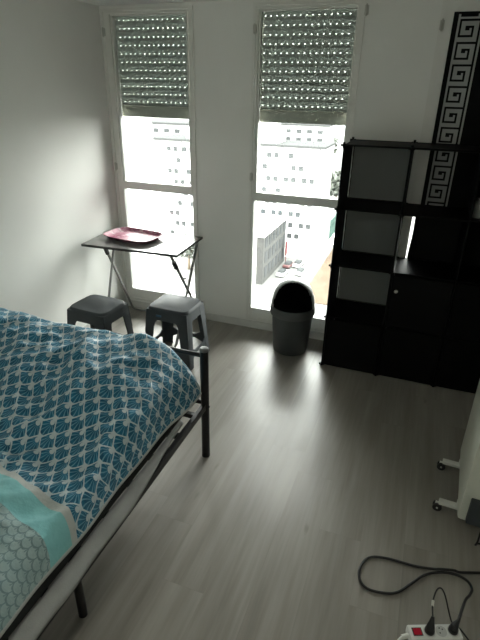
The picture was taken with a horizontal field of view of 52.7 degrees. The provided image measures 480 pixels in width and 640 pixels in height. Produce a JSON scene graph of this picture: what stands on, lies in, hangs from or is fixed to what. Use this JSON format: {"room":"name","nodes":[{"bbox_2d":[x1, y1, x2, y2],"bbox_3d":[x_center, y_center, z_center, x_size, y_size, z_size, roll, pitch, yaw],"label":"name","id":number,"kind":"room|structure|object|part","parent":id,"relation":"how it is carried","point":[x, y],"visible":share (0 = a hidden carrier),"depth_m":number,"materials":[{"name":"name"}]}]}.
{"room":"studio apartment","nodes":[
{"label":"studio apartment","id":0,"kind":"room"},
{"bbox_2d":[0,0,125,326],"bbox_3d":[-1.870,-0.350,2.388,0.150,2.540,4.500,10,27,18],"label":"wall","id":1,"kind":"structure","parent":0,"point":[58,188],"depth_m":3.41,"materials":[{"name":"white paint"}]},
{"bbox_2d":[77,0,228,5],"bbox_3d":[-0.246,-1.280,1.277,3.570,0.150,4.500,10,27,18],"label":"ceiling","id":2,"kind":"structure","parent":0,"point":[94,2],"depth_m":3.39,"materials":[{"name":"paint"}]},
{"bbox_2d":[9,306,479,639],"bbox_3d":[-0.286,1.021,2.386,3.270,0.120,4.200,10,27,18],"label":"floor","id":3,"kind":"structure","parent":0,"point":[312,470],"depth_m":2.37,"materials":[{"name":"grey laminate"}]},
{"bbox_2d":[67,295,133,334],"bbox_3d":[-1.049,0.080,3.653,0.400,0.452,0.358,12,28,21],"label":"stool","id":4,"kind":"object","parent":3,"relation":"on","point":[99,311],"visible":0.65,"depth_m":3.50,"materials":[{"name":"grey plastic"}]},
{"bbox_3d":[-1.248,0.112,3.604,0.107,0.430,0.120,-8,27,-19],"label":"leg","id":5,"kind":"part","parent":4,"relation":"part of","materials":[{"name":"grey plastic"}]},
{"bbox_3d":[-1.046,-0.110,3.562,0.334,0.032,0.292,12,28,21],"label":"seat","id":6,"kind":"part","parent":4,"relation":"part of","materials":[{"name":"grey plastic"}]},
{"bbox_3d":[-0.963,0.173,3.489,0.120,0.430,0.107,-8,27,-19],"label":"leg","id":7,"kind":"part","parent":4,"relation":"part of","materials":[{"name":"grey plastic"}]},
{"bbox_3d":[-0.850,0.067,3.713,0.107,0.430,0.120,-8,27,-19],"label":"leg","id":8,"kind":"part","parent":4,"relation":"part of","materials":[{"name":"grey plastic"}]},
{"bbox_2d":[7,346,209,639],"bbox_3d":[-1.223,0.605,1.960,1.538,0.970,2.007,10,27,18],"label":"bed","id":9,"kind":"object","parent":3,"relation":"on","point":[202,411],"visible":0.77,"depth_m":2.46,"materials":[{"name":"black paint"}]},
{"bbox_3d":[-0.620,1.016,1.854,0.035,0.340,0.035,10,27,18],"label":"leg","id":10,"kind":"part","parent":9,"relation":"part of","materials":[{"name":"black paint"}]},
{"bbox_2d":[0,416,182,639],"bbox_3d":[-1.239,0.666,1.977,1.410,0.112,1.868,10,27,18],"label":"mattress","id":11,"kind":"object","parent":9,"relation":"on","point":[38,593],"visible":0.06,"depth_m":1.74,"materials":[{"name":"grey fabric"}]},
{"bbox_2d":[0,308,200,637],"bbox_3d":[-1.238,0.500,1.898,1.505,0.342,1.928,10,27,18],"label":"duvet","id":12,"kind":"object","parent":11,"relation":"on","point":[81,408],"visible":1,"depth_m":2.04,"materials":[{"name":"fabric"}]},
{"bbox_3d":[-0.530,0.854,1.792,0.024,0.040,1.958,10,27,18],"label":"rail","id":13,"kind":"part","parent":9,"relation":"part of","materials":[{"name":"black metal"}]},
{"bbox_3d":[-0.880,0.061,2.716,1.487,0.024,0.024,10,27,18],"label":"foot rail","id":14,"kind":"part","parent":9,"relation":"part of","materials":[{"name":"black metal"}]},
{"bbox_3d":[-0.189,0.464,2.623,0.047,0.682,0.047,10,27,18],"label":"post","id":15,"kind":"part","parent":9,"relation":"part of","materials":[{"name":"black metal"}]},
{"bbox_2d":[81,228,202,347],"bbox_3d":[-0.774,-0.285,4.041,0.811,0.781,0.601,9,27,15],"label":"folding table","id":16,"kind":"object","parent":3,"relation":"on","point":[170,245],"visible":0.77,"depth_m":3.81,"materials":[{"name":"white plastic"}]},
{"bbox_2d":[103,227,163,243],"bbox_3d":[-0.860,-0.680,3.920,0.460,0.032,0.328,14,29,25],"label":"tray","id":17,"kind":"object","parent":16,"relation":"on","point":[134,235],"visible":1,"depth_m":3.96,"materials":[{"name":"pink plastic"}]},
{"bbox_3d":[-0.749,-0.284,4.058,0.738,0.766,0.559,9,27,15],"label":"leg","id":18,"kind":"part","parent":16,"relation":"part of","materials":[{"name":"metal"}]},
{"bbox_3d":[-0.759,-0.246,3.978,0.739,0.765,0.468,9,27,15],"label":"leg","id":19,"kind":"part","parent":16,"relation":"part of","materials":[{"name":"metal"}]},
{"bbox_2d":[145,294,209,370],"bbox_3d":[-0.483,0.071,3.691,0.400,0.452,0.358,10,27,19],"label":"stool","id":20,"kind":"object","parent":3,"relation":"on","point":[171,309],"visible":0.81,"depth_m":3.56,"materials":[{"name":"grey plastic"}]},
{"bbox_3d":[-0.679,0.108,3.633,0.107,0.430,0.120,-10,28,-22],"label":"leg","id":21,"kind":"part","parent":20,"relation":"part of","materials":[{"name":"grey plastic"}]},
{"bbox_3d":[-0.580,0.000,3.861,0.120,0.430,0.107,-10,28,-22],"label":"leg","id":22,"kind":"part","parent":20,"relation":"part of","materials":[{"name":"grey plastic"}]},
{"bbox_3d":[-0.480,-0.118,3.600,0.334,0.032,0.292,10,27,19],"label":"seat","id":23,"kind":"part","parent":20,"relation":"part of","materials":[{"name":"grey plastic"}]},
{"bbox_3d":[-0.387,0.162,3.531,0.120,0.430,0.107,-10,28,-22],"label":"leg","id":24,"kind":"part","parent":20,"relation":"part of","materials":[{"name":"grey plastic"}]},
{"bbox_3d":[-0.288,0.054,3.760,0.107,0.430,0.120,-10,28,-22],"label":"leg","id":25,"kind":"part","parent":20,"relation":"part of","materials":[{"name":"grey plastic"}]},
{"bbox_2d":[270,277,314,355],"bbox_3d":[0.407,-0.042,3.781,0.348,0.606,0.348,10,27,18],"label":"bin","id":26,"kind":"object","parent":3,"relation":"on","point":[292,306],"visible":1,"depth_m":3.74,"materials":[{"name":"grey plastic"}]},
{"bbox_3d":[0.416,-0.235,3.740,0.334,0.222,0.240,4,26,6],"label":"lid","id":27,"kind":"part","parent":26,"relation":"part of","materials":[{"name":"plastic"}]},
{"bbox_2d":[319,137,479,393],"bbox_3d":[1.255,-0.352,3.308,1.236,1.600,0.408,10,27,18],"label":"cube shelf","id":28,"kind":"object","parent":3,"relation":"on","point":[398,338],"visible":1,"depth_m":3.35,"materials":[{"name":"black plastic"}]},
{"bbox_3d":[0.686,0.082,3.756,0.012,0.386,0.360,10,27,18],"label":"panel","id":29,"kind":"part","parent":28,"relation":"part of","materials":[{"name":"black plastic"}]},
{"bbox_3d":[0.693,-0.271,3.585,0.012,0.390,0.360,10,27,18],"label":"panel","id":30,"kind":"part","parent":28,"relation":"part of","materials":[{"name":"black plastic"}]},
{"bbox_3d":[0.699,-0.625,3.415,0.012,0.386,0.360,10,27,18],"label":"panel","id":31,"kind":"part","parent":28,"relation":"part of","materials":[{"name":"black plastic"}]},
{"bbox_3d":[0.705,-0.979,3.245,0.012,0.392,0.360,10,27,18],"label":"panel","id":32,"kind":"part","parent":28,"relation":"part of","materials":[{"name":"black plastic"}]},
{"bbox_3d":[0.810,0.190,3.536,0.384,0.376,0.010,10,27,18],"label":"door","id":33,"kind":"part","parent":28,"relation":"part of","materials":[{"name":"black plastic"}]},
{"bbox_3d":[0.938,0.042,3.848,0.380,0.382,0.008,10,27,18],"label":"panel","id":34,"kind":"part","parent":28,"relation":"part of","materials":[{"name":"black plastic"}]},
{"bbox_3d":[0.944,-0.311,3.678,0.380,0.386,0.008,10,27,18],"label":"panel","id":35,"kind":"part","parent":28,"relation":"part of","materials":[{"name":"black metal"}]},
{"bbox_3d":[0.950,-0.665,3.507,0.380,0.382,0.008,10,27,18],"label":"panel","id":36,"kind":"part","parent":28,"relation":"part of","materials":[{"name":"black wood"}]},
{"bbox_3d":[0.957,-1.018,3.337,0.380,0.388,0.008,10,27,18],"label":"panel","id":37,"kind":"part","parent":28,"relation":"part of","materials":[{"name":"black metal"}]},
{"bbox_3d":[1.063,0.148,3.632,0.012,0.386,0.360,10,27,18],"label":"panel","id":38,"kind":"part","parent":28,"relation":"part of","materials":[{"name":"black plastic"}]},
{"bbox_3d":[1.069,-0.205,3.462,0.012,0.390,0.360,10,27,18],"label":"panel","id":39,"kind":"part","parent":28,"relation":"part of","materials":[{"name":"black plastic"}]},
{"bbox_3d":[1.075,-0.558,3.291,0.012,0.386,0.360,10,27,18],"label":"panel","id":40,"kind":"part","parent":28,"relation":"part of","materials":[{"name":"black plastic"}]},
{"bbox_3d":[1.081,-0.912,3.121,0.012,0.392,0.360,10,27,18],"label":"panel","id":41,"kind":"part","parent":28,"relation":"part of","materials":[{"name":"black plastic"}]},
{"bbox_3d":[1.185,0.255,3.413,0.380,0.376,0.010,10,27,18],"label":"door","id":42,"kind":"part","parent":28,"relation":"part of","materials":[{"name":"black wood"}]},
{"bbox_3d":[1.313,0.107,3.724,0.376,0.382,0.008,10,27,18],"label":"panel","id":43,"kind":"part","parent":28,"relation":"part of","materials":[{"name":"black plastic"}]},
{"bbox_3d":[1.191,-0.098,3.243,0.380,0.380,0.010,10,27,18],"label":"door","id":44,"kind":"part","parent":28,"relation":"part of","materials":[{"name":"black plastic"}]},
{"bbox_3d":[1.319,-0.246,3.554,0.376,0.386,0.008,10,27,18],"label":"panel","id":45,"kind":"part","parent":28,"relation":"part of","materials":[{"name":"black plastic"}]},
{"bbox_3d":[1.372,-0.591,3.369,0.277,0.382,0.008,10,27,18],"label":"panel","id":46,"kind":"part","parent":28,"relation":"part of","materials":[{"name":"black plastic"}]},
{"bbox_3d":[1.436,0.213,3.509,0.012,0.386,0.360,10,27,18],"label":"panel","id":47,"kind":"part","parent":28,"relation":"part of","materials":[{"name":"black wood"}]},
{"bbox_3d":[1.442,-0.140,3.339,0.012,0.390,0.360,10,27,18],"label":"panel","id":48,"kind":"part","parent":28,"relation":"part of","materials":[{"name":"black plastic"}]},
{"bbox_3d":[1.558,0.321,3.290,0.380,0.376,0.010,10,27,18],"label":"door","id":49,"kind":"part","parent":28,"relation":"part of","materials":[{"name":"black wood"}]},
{"bbox_3d":[1.686,0.173,3.602,0.376,0.382,0.008,10,27,18],"label":"panel","id":50,"kind":"part","parent":28,"relation":"part of","materials":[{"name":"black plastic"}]},
{"bbox_3d":[1.448,-0.493,3.169,0.012,0.386,0.360,10,27,18],"label":"panel","id":51,"kind":"part","parent":28,"relation":"part of","materials":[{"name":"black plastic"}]},
{"bbox_3d":[1.564,-0.032,3.120,0.380,0.380,0.010,10,27,18],"label":"door","id":52,"kind":"part","parent":28,"relation":"part of","materials":[{"name":"black wood"}]},
{"bbox_3d":[1.692,-0.180,3.432,0.376,0.386,0.008,10,27,18],"label":"panel","id":53,"kind":"part","parent":28,"relation":"part of","materials":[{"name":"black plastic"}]},
{"bbox_3d":[1.454,-0.847,2.998,0.012,0.392,0.360,10,27,18],"label":"panel","id":54,"kind":"part","parent":28,"relation":"part of","materials":[{"name":"black plastic"}]},
{"bbox_2d":[472,195,479,218],"bbox_3d":[1.468,-0.693,2.976,0.080,0.127,0.080,10,27,18],"label":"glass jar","id":55,"kind":"object","parent":28,"relation":"on","point":[476,211],"visible":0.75,"depth_m":2.96,"materials":[{"name":"glass"}]},
{"bbox_2d":[358,556,479,634],"bbox_3d":[0.883,1.125,1.978,0.775,0.084,0.340,5,26,8],"label":"power cable","id":56,"kind":"object","parent":3,"relation":"on","point":[453,628],"visible":1,"depth_m":2.08,"materials":[{"name":"black rubber"}]},
{"bbox_2d":[397,624,462,639],"bbox_3d":[0.631,1.228,1.799,0.454,0.044,0.140,-13,29,-26],"label":"power strip","id":57,"kind":"object","parent":3,"relation":"on","point":[413,632],"visible":0.76,"depth_m":1.84,"materials":[{"name":"white plastic"}]},
{"bbox_3d":[0.540,1.250,1.766,0.054,0.029,0.294,20,31,34],"label":"cord","id":58,"kind":"part","parent":57,"relation":"part of","materials":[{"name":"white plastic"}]},
{"bbox_2d":[412,628,421,634],"bbox_3d":[0.674,1.184,1.844,0.030,0.004,0.025,0,26,-2],"label":"rocker switch","id":59,"kind":"object","parent":57,"relation":"attached to","point":[415,631],"depth_m":1.84,"materials":[{"name":"red plastic"}]},
{"bbox_2d":[435,626,446,636],"bbox_3d":[0.766,1.185,1.847,0.041,0.001,0.041,-9,27,-19],"label":"socket","id":60,"kind":"object","parent":57,"relation":"attached to","point":[440,631],"depth_m":1.85,"materials":[{"name":"white plastic"}]},
{"bbox_2d":[424,587,468,639],"bbox_3d":[0.834,1.176,1.833,0.254,0.116,0.170,21,32,35],"label":"cable","id":61,"kind":"object","parent":3,"relation":"on","point":[429,629],"visible":0.91,"depth_m":1.84,"materials":[{"name":"black rubber"}]},
{"bbox_2d":[432,380,479,527],"bbox_3d":[1.209,0.606,2.333,0.396,0.720,0.560,12,28,21],"label":"heater","id":62,"kind":"object","parent":3,"relation":"on","point":[467,506],"visible":1,"depth_m":2.26,"materials":[{"name":"white metal"}]},
{"bbox_2d":[474,532,479,545],"bbox_3d":[1.200,1.027,2.150,0.281,0.122,0.047,18,31,31],"label":"cord","id":63,"kind":"object","parent":3,"relation":"on","point":[478,539],"visible":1,"depth_m":2.21,"materials":[{"name":"rubber"}]},
{"bbox_2d":[99,0,442,332],"bbox_3d":[0.490,-0.941,3.698,3.270,2.540,0.140,10,27,18],"label":"wall","id":64,"kind":"structure","parent":0,"point":[399,40],"depth_m":3.43,"materials":[{"name":"white paint"}]},
{"bbox_2d":[100,5,199,301],"bbox_3d":[-0.692,-1.206,3.998,0.756,2.320,0.083,10,27,18],"label":"window","id":65,"kind":"structure","parent":64,"relation":"in","point":[107,16],"depth_m":3.89,"materials":[{"name":"white plastic"}]},
{"bbox_3d":[-0.667,-1.676,3.766,0.646,1.199,0.061,10,27,18],"label":"sash","id":66,"kind":"part","parent":65,"relation":"part of","materials":[{"name":"white plastic"}]},
{"bbox_2d":[115,14,188,118],"bbox_3d":[-0.667,-1.232,4.058,0.744,2.312,0.040,10,27,18],"label":"roller shutter","id":67,"kind":"object","parent":65,"relation":"attached to","point":[152,50],"visible":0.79,"depth_m":3.71,"materials":[{"name":"plastic"}]},
{"bbox_2d":[126,299,323,339],"bbox_3d":[0.446,0.096,4.120,3.270,0.065,0.010,10,27,18],"label":"baseboard","id":68,"kind":"structure","parent":64,"relation":"attached to","point":[214,317],"depth_m":4.27,"materials":[{"name":"white paint"}]},
{"bbox_2d":[246,0,368,331],"bbox_3d":[0.436,-1.008,3.628,0.759,2.320,0.083,10,27,18],"label":"window","id":69,"kind":"structure","parent":64,"relation":"in","point":[255,312],"depth_m":3.47,"materials":[{"name":"white plastic"}]},
{"bbox_2d":[253,9,356,304],"bbox_3d":[0.451,-1.036,3.691,0.727,2.312,0.040,10,27,18],"label":"roller shutter","id":70,"kind":"object","parent":69,"relation":"attached to","point":[307,55],"visible":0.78,"depth_m":3.35,"materials":[{"name":"plastic"}]},
{"bbox_3d":[0.125,-1.093,3.797,0.032,2.312,0.040,10,27,18],"label":"guide rail","id":71,"kind":"part","parent":70,"relation":"part of","materials":[{"name":"white plastic"}]},
{"bbox_3d":[0.435,-1.482,3.404,0.663,1.199,0.061,10,27,18],"label":"sash","id":72,"kind":"part","parent":69,"relation":"part of","materials":[{"name":"white plastic"}]},
{"bbox_2d":[401,0,479,257],"bbox_3d":[1.539,-0.814,3.265,0.740,2.320,0.083,10,27,18],"label":"window","id":73,"kind":"structure","parent":64,"relation":"in","point":[449,7],"depth_m":3.06,"materials":[{"name":"white plastic"}]},
{"bbox_2d":[407,11,479,336],"bbox_3d":[1.554,-0.764,3.238,0.713,2.215,0.017,10,27,18],"label":"curtain","id":74,"kind":"object","parent":73,"relation":"hanging from","point":[449,175],"visible":0.54,"depth_m":3.09,"materials":[{"name":"black fabric"}]},
{"bbox_3d":[1.542,-1.288,3.040,0.662,1.199,0.061,10,27,18],"label":"sash","id":75,"kind":"part","parent":73,"relation":"part of","materials":[{"name":"white plastic"}]},
{"label":"outside","id":76,"kind":"structure","parent":0,"visible":0},
{"bbox_2d":[309,249,332,304],"bbox_3d":[37.898,-22.541,144.493,17.400,0.150,98.000,10,27,18],"label":"dirt lot","id":77,"kind":"structure","parent":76,"point":[319,284],"depth_m":115.33,"materials":[{"name":"beige soil"}]},
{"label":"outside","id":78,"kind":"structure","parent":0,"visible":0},
{"bbox_2d":[151,118,414,315],"bbox_3d":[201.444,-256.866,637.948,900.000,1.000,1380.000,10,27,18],"label":"ground","id":79,"kind":"structure","parent":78,"point":[171,280],"depth_m":123.08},
{"bbox_2d":[123,116,160,288],"bbox_3d":[-25.917,-18.152,83.044,18.900,43.600,14.500,10,27,18],"label":"tower block","id":80,"kind":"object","parent":79,"relation":"on","point":[137,130],"visible":0.04,"depth_m":80.57,"materials":[{"name":"white concrete"}]},
{"bbox_2d":[151,119,188,181],"bbox_3d":[-28.665,-72.898,214.752,26.800,27.800,15.800,10,27,18],"label":"building","id":81,"kind":"structure","parent":79,"relation":"on","point":[159,127],"depth_m":203.62,"materials":[{"name":"white concrete"}]},
{"bbox_2d":[180,233,193,269],"bbox_3d":[-12.888,-16.980,120.785,7.309,9.159,7.146,10,27,18],"label":"tree","id":82,"kind":"object","parent":79,"relation":"on","point":[189,252],"visible":0.2,"depth_m":119.77,"materials":[{"name":"green plant"}]},
{"bbox_2d":[152,128,335,260],"bbox_3d":[0.395,-36.389,135.656,47.800,31.600,12.800,10,27,18],"label":"apartment block","id":83,"kind":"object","parent":79,"relation":"on","point":[285,166],"visible":0.38,"depth_m":127.81,"materials":[{"name":"white concrete"}]},
{"bbox_2d":[255,213,287,284],"bbox_3d":[2.783,-18.500,121.312,12.800,11.900,19.600,10,27,18],"label":"building","id":84,"kind":"structure","parent":79,"relation":"on","point":[271,229],"depth_m":116.77,"materials":[{"name":"white concrete"}]},
{"bbox_2d":[276,268,287,276],"bbox_3d":[10.424,-11.756,119.594,1.820,1.480,4.200,12,28,21],"label":"car","id":85,"kind":"object","parent":79,"relation":"on","point":[281,272],"visible":1,"depth_m":118.61,"materials":[{"name":"white paint"}]},
{"bbox_2d":[285,241,287,261],"bbox_3d":[11.984,-17.507,126.379,0.250,6.000,1.200,10,27,18],"label":"banner","id":86,"kind":"object","parent":79,"relation":"on","point":[286,241],"visible":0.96,"depth_m":125.63,"materials":[{"name":"red fabric"}]},
{"bbox_2d":[282,260,293,268],"bbox_3d":[12.504,-14.401,125.158,1.820,1.480,4.200,13,28,23],"label":"car","id":87,"kind":"object","parent":79,"relation":"on","point":[287,264],"visible":0.84,"depth_m":124.12,"materials":[{"name":"paint"}]},
{"bbox_2d":[292,260,303,267],"bbox_3d":[15.089,-14.642,125.751,1.820,1.480,4.200,13,28,23],"label":"car","id":88,"kind":"object","parent":79,"relation":"on","point":[297,263],"visible":0.91,"depth_m":124.74,"materials":[{"name":"white paint"}]},
{"bbox_2d":[295,267,305,275],"bbox_3d":[15.044,-12.102,120.478,1.820,1.480,4.200,12,28,21],"label":"car","id":89,"kind":"object","parent":79,"relation":"on","point":[300,270],"visible":0.94,"depth_m":119.42,"materials":[{"name":"white paint"}]},
{"bbox_2d":[281,123,334,141],"bbox_3d":[32.135,-80.294,233.434,22.800,26.800,15.800,10,27,18],"label":"building","id":90,"kind":"structure","parent":79,"relation":"on","point":[301,132],"depth_m":222.68,"materials":[{"name":"white concrete"}]},
{"bbox_2d":[302,234,333,281],"bbox_3d":[29.349,-25.754,148.262,0.700,2.400,95.000,10,27,18],"label":"wall","id":91,"kind":"structure","parent":79,"relation":"on","point":[319,258],"depth_m":125.58,"materials":[{"name":"white concrete"}]},
{"bbox_2d":[328,215,335,240],"bbox_3d":[34.238,-34.605,160.354,0.240,8.000,48.240,10,27,18],"label":"fence","id":92,"kind":"object","parent":79,"relation":"on","point":[332,222],"visible":0.16,"depth_m":142.41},
{"bbox_2d":[329,170,340,197],"bbox_3d":[36.954,-49.944,185.087,12.644,14.264,12.943,10,27,18],"label":"tree","id":93,"kind":"object","parent":79,"relation":"on","point":[335,179],"visible":0.46,"depth_m":181.90,"materials":[{"name":"green plant"}]},
{"bbox_2d":[333,132,338,153],"bbox_3d":[43.418,-88.092,253.791,15.499,23.538,15.934,10,27,18],"label":"tree","id":94,"kind":"object","parent":79,"relation":"on","point":[335,139],"visible":0.04,"depth_m":249.60,"materials":[{"name":"green plant"}]}
]}

